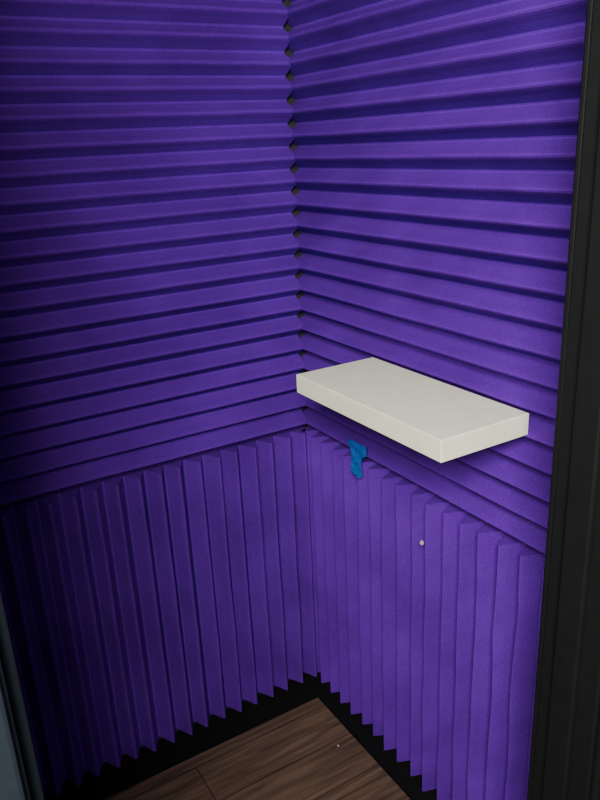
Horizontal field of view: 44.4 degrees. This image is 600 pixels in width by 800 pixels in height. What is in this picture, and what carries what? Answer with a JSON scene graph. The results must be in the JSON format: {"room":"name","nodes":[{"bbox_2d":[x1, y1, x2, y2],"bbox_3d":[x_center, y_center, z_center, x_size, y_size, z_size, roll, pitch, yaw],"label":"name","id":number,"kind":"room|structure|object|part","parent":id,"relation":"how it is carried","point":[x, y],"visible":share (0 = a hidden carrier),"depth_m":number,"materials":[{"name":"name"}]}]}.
{"room":"soundproof booth","nodes":[
{"label":"soundproof booth","id":0,"kind":"room"},
{"bbox_2d":[44,0,309,791],"bbox_3d":[-0.467,-0.146,1.647,1.210,2.280,0.050,-14,22,-28],"label":"wall","id":1,"kind":"structure","parent":0,"point":[287,3],"depth_m":1.79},
{"bbox_2d":[0,0,306,506],"bbox_3d":[-0.437,-0.491,1.491,0.980,1.422,0.051,-14,22,-28],"label":"panel","id":2,"kind":"object","parent":1,"relation":"attached to","point":[150,306],"visible":1,"depth_m":1.59,"materials":[{"name":"purple fabric"}]},
{"bbox_2d":[0,426,316,795],"bbox_3d":[-0.392,0.552,1.856,1.016,0.783,0.054,-14,22,-28],"label":"panel","id":3,"kind":"object","parent":1,"relation":"attached to","point":[144,605],"visible":0.96,"depth_m":1.86,"materials":[{"name":"purple fabric"}]},
{"bbox_2d":[43,672,436,799],"bbox_3d":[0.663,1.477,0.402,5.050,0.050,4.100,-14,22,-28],"label":"baseboard","id":4,"kind":"structure","parent":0,"point":[112,780],"depth_m":1.98,"materials":[{"name":"black"}]},
{"bbox_2d":[104,697,410,799],"bbox_3d":[-0.145,1.075,1.529,0.974,0.030,0.843,-14,22,-28],"label":"floor","id":5,"kind":"structure","parent":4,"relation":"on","point":[295,754],"depth_m":1.86,"materials":[{"name":"laminate"}]},
{"bbox_3d":[-0.325,0.316,0.577,0.137,2.110,0.080,-14,22,-28],"label":"wall","id":6,"kind":"structure","parent":0,"visible":0},
{"bbox_2d":[0,659,30,799],"bbox_3d":[-0.269,0.319,0.606,0.075,2.080,0.112,-14,22,-28],"label":"door frame","id":7,"kind":"structure","parent":6,"relation":"attached to","point":[11,784],"depth_m":0.56,"materials":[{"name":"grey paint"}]},
{"bbox_2d":[0,591,44,799],"bbox_3d":[-0.235,0.308,0.632,0.012,2.080,0.040,-14,22,-28],"label":"door frame","id":8,"kind":"object","parent":6,"relation":"attached to","point":[8,662],"visible":0.67,"depth_m":0.59,"materials":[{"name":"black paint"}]},
{"bbox_3d":[0.478,0.038,1.000,0.192,2.280,0.080,-14,22,-28],"label":"wall","id":9,"kind":"structure","parent":0,"visible":0},
{"bbox_2d":[527,0,599,799],"bbox_3d":[0.407,0.150,0.991,0.075,2.080,0.124,-14,22,-28],"label":"door frame","id":10,"kind":"structure","parent":9,"relation":"attached to","point":[588,703],"depth_m":0.99,"materials":[{"name":"grey paint"}]},
{"bbox_2d":[542,118,599,799],"bbox_3d":[0.370,0.159,0.970,0.012,2.080,0.040,-14,22,-28],"label":"door frame","id":11,"kind":"object","parent":9,"relation":"attached to","point":[584,475],"visible":1,"depth_m":0.97,"materials":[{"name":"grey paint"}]},
{"bbox_3d":[0.322,-0.119,1.464,0.050,2.280,1.080,-14,22,-28],"label":"wall","id":12,"kind":"structure","parent":0,"visible":0},
{"bbox_2d":[296,357,528,462],"bbox_3d":[0.212,-0.002,1.402,0.245,0.040,0.445,-14,22,-28],"label":"wall shelf","id":13,"kind":"object","parent":12,"relation":"attached to","point":[442,422],"visible":1,"depth_m":1.31,"materials":[{"name":"beige laminate"}]},
{"bbox_2d":[305,426,544,799],"bbox_3d":[0.278,0.567,1.724,0.062,0.783,0.965,-14,22,-28],"label":"panel","id":14,"kind":"object","parent":12,"relation":"attached to","point":[435,644],"visible":0.88,"depth_m":1.67,"materials":[{"name":"purple fabric"}]},
{"bbox_2d":[286,0,586,553],"bbox_3d":[0.229,-0.459,1.352,0.070,1.452,0.980,-14,22,-28],"label":"panel","id":15,"kind":"object","parent":12,"relation":"attached to","point":[436,140],"depth_m":1.36,"materials":[{"name":"purple fabric"}]},
{"bbox_3d":[0.133,0.140,1.720,0.006,0.089,0.074,-14,22,-28],"label":"strip of blue tape","id":16,"kind":"part","parent":15,"relation":"part of","materials":[{"name":"blue plastic"}]}
]}

